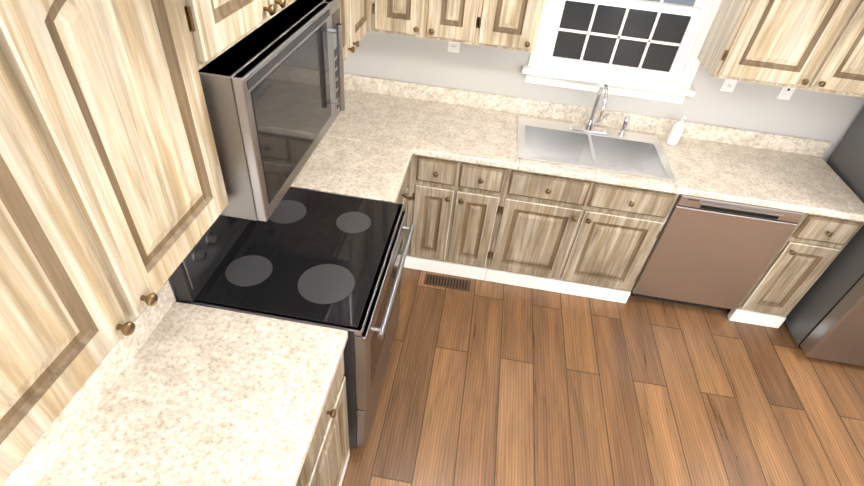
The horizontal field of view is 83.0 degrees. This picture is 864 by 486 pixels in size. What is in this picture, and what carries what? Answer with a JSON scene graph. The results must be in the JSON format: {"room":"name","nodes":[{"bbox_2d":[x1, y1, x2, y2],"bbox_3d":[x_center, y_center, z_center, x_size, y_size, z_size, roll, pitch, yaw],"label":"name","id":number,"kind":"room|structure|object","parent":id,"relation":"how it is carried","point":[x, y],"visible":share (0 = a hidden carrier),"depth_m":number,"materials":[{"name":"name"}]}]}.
{"room":"kitchen","nodes":[
{"label":"kitchen","id":0,"kind":"room"},
{"bbox_2d":[167,277,178,301],"bbox_3d":[-1.144,0.796,0.496,0.120,2.440,6.740,9,40,3],"label":"wall","id":1,"kind":"structure","parent":0,"point":[172,287],"depth_m":1.72,"materials":[{"name":"grey paint"}]},
{"bbox_2d":[0,0,228,485],"bbox_3d":[-0.737,-0.118,0.800,0.352,0.734,0.909,9,40,3],"label":"upper cabinet","id":2,"kind":"object","parent":1,"relation":"attached to","point":[114,202],"visible":1,"depth_m":0.84,"materials":[{"name":"brown wood"}]},
{"bbox_2d":[182,0,295,69],"bbox_3d":[-0.598,-0.801,1.323,0.352,0.355,0.787,9,40,3],"label":"upper cabinet","id":3,"kind":"object","parent":1,"relation":"attached to","point":[217,28],"visible":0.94,"depth_m":1.18,"materials":[{"name":"brown wood"}]},
{"bbox_2d":[198,0,344,221],"bbox_3d":[-0.579,-0.495,1.574,0.457,0.425,0.783,9,40,3],"label":"over-the-range microwave","id":4,"kind":"object","parent":3,"relation":"attached to","point":[273,91],"visible":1,"depth_m":1.37,"materials":[{"name":"silver metal"}]},
{"bbox_2d":[340,0,371,61],"bbox_3d":[-0.474,-1.266,2.177,0.352,0.734,1.132,9,40,3],"label":"upper cabinet","id":5,"kind":"object","parent":1,"relation":"attached to","point":[356,19],"visible":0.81,"depth_m":2.27,"materials":[{"name":"brown wood"}]},
{"bbox_2d":[341,267,863,485],"bbox_3d":[1.521,2.200,1.158,5.740,0.100,6.740,9,40,3],"label":"floor","id":6,"kind":"structure","parent":0,"point":[487,383],"depth_m":2.61,"materials":[{"name":"brown wood"}]},
{"bbox_2d":[170,187,414,448],"bbox_3d":[-0.504,0.243,2.176,0.726,1.210,0.764,9,40,3],"label":"electric range","id":7,"kind":"object","parent":6,"relation":"on","point":[320,258],"visible":0.65,"depth_m":1.90,"materials":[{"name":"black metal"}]},
{"bbox_2d":[296,353,349,485],"bbox_3d":[-0.698,0.908,1.636,0.658,0.868,0.944,9,40,3],"label":"base cabinet","id":8,"kind":"object","parent":6,"relation":"on","point":[326,459],"visible":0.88,"depth_m":1.70,"materials":[{"name":"brown wood"}]},
{"bbox_2d":[2,281,347,485],"bbox_3d":[-0.668,0.532,1.302,0.637,0.139,0.968,9,40,3],"label":"countertop","id":9,"kind":"structure","parent":8,"relation":"on","point":[170,393],"depth_m":1.41,"materials":[{"name":"stone"}]},
{"bbox_2d":[396,161,411,266],"bbox_3d":[-0.434,-0.243,3.018,0.658,0.868,1.139,9,40,3],"label":"base cabinet","id":10,"kind":"object","parent":6,"relation":"on","point":[403,197],"visible":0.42,"depth_m":2.68,"materials":[{"name":"brown wood"}]},
{"bbox_2d":[290,117,421,202],"bbox_3d":[-0.440,-0.415,2.439,0.660,0.139,0.478,9,40,3],"label":"countertop","id":11,"kind":"structure","parent":10,"relation":"on","point":[362,159],"depth_m":2.50,"materials":[{"name":"stone"}]},
{"bbox_2d":[424,273,470,291],"bbox_3d":[0.102,0.255,3.169,0.300,0.006,0.100,9,40,3],"label":"floor vent","id":12,"kind":"object","parent":6,"relation":"in","point":[448,282],"visible":1,"depth_m":3.17,"materials":[{"name":"brown metal"}]},
{"bbox_2d":[404,154,507,279],"bbox_3d":[0.157,-0.307,3.168,0.540,0.868,0.658,9,40,3],"label":"base cabinet","id":13,"kind":"object","parent":6,"relation":"on","point":[453,210],"visible":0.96,"depth_m":2.90,"materials":[{"name":"brown wood"}]},
{"bbox_2d":[485,169,678,302],"bbox_3d":[0.879,-0.192,3.126,0.920,0.868,0.658,9,40,3],"label":"base cabinet","id":14,"kind":"object","parent":6,"relation":"on","point":[576,237],"visible":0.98,"depth_m":2.86,"materials":[{"name":"brown wood"}]},
{"bbox_2d":[337,73,863,221],"bbox_3d":[0.826,-0.588,2.803,3.059,0.139,0.662,9,40,3],"label":"countertop","id":15,"kind":"structure","parent":14,"relation":"on","point":[764,169],"depth_m":2.87,"materials":[{"name":"stone"}]},
{"bbox_2d":[517,116,675,180],"bbox_3d":[0.912,-0.494,2.877,0.849,0.181,0.504,9,40,3],"label":"double-bowl sink","id":16,"kind":"object","parent":15,"relation":"in","point":[631,153],"visible":0.71,"depth_m":2.96,"materials":[{"name":"silver metal"}]},
{"bbox_2d":[569,84,629,136],"bbox_3d":[1.001,-0.742,2.788,0.332,0.323,0.232,9,40,3],"label":"gooseneck faucet","id":17,"kind":"object","parent":15,"relation":"on","point":[588,126],"visible":1,"depth_m":2.88,"materials":[{"name":"silver metal"}]},
{"bbox_2d":[666,114,685,145],"bbox_3d":[1.450,-0.671,2.880,0.064,0.191,0.068,9,40,3],"label":"soap bottle","id":18,"kind":"object","parent":15,"relation":"on","point":[675,134],"visible":1,"depth_m":2.87,"materials":[{"name":"white plastic"}]},
{"bbox_2d":[630,194,804,309],"bbox_3d":[1.654,-0.064,3.080,0.647,0.864,0.610,9,40,3],"label":"dishwasher","id":19,"kind":"object","parent":6,"relation":"on","point":[712,254],"visible":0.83,"depth_m":2.79,"materials":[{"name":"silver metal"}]},
{"bbox_2d":[727,213,863,327],"bbox_3d":[2.129,0.008,3.054,0.308,0.868,0.658,9,40,3],"label":"base cabinet","id":20,"kind":"object","parent":6,"relation":"on","point":[811,249],"visible":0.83,"depth_m":2.79,"materials":[{"name":"brown wood"}]},
{"bbox_2d":[785,109,863,365],"bbox_3d":[2.803,-0.145,2.592,0.955,1.810,0.906,9,40,3],"label":"refrigerator","id":21,"kind":"object","parent":6,"relation":"on","point":[824,320],"visible":0.56,"depth_m":2.77,"materials":[{"name":"grey metal"}]},
{"bbox_2d":[343,0,863,161],"bbox_3d":[2.167,-0.849,2.847,5.620,2.440,0.120,9,40,3],"label":"wall","id":22,"kind":"structure","parent":0,"point":[818,115],"depth_m":2.93,"materials":[{"name":"grey paint"}]},
{"bbox_2d":[448,41,459,52],"bbox_3d":[0.132,-1.180,2.875,0.070,0.115,0.008,9,40,3],"label":"outlet","id":23,"kind":"object","parent":22,"relation":"attached to","point":[454,47],"visible":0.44,"depth_m":2.89,"materials":[{"name":"white plastic"}]},
{"bbox_2d":[372,0,544,52],"bbox_3d":[0.156,-1.422,2.440,0.867,0.734,0.352,9,40,3],"label":"upper cabinet","id":24,"kind":"object","parent":22,"relation":"attached to","point":[510,24],"visible":1,"depth_m":2.50,"materials":[{"name":"brown wood"}]},
{"bbox_2d":[522,0,721,103],"bbox_3d":[1.067,-1.278,2.647,1.000,0.945,0.160,9,40,3],"label":"window","id":25,"kind":"structure","parent":22,"relation":"in","point":[649,41],"depth_m":2.78,"materials":[{"name":"white wood"}]},
{"bbox_2d":[720,79,737,91],"bbox_3d":[1.708,-0.920,2.791,0.070,0.115,0.008,9,40,3],"label":"outlet","id":26,"kind":"object","parent":22,"relation":"attached to","point":[728,85],"visible":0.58,"depth_m":2.80,"materials":[{"name":"white plastic"}]},
{"bbox_2d":[697,0,863,96],"bbox_3d":[1.939,-1.137,2.336,0.920,0.734,0.352,9,40,3],"label":"upper cabinet","id":27,"kind":"object","parent":22,"relation":"attached to","point":[815,45],"visible":1,"depth_m":2.36,"materials":[{"name":"brown wood"}]},
{"bbox_2d":[777,87,795,99],"bbox_3d":[2.023,-0.870,2.772,0.070,0.115,0.008,9,40,3],"label":"outlet","id":28,"kind":"object","parent":22,"relation":"attached to","point":[785,93],"visible":0.56,"depth_m":2.78,"materials":[{"name":"white plastic"}]}
]}

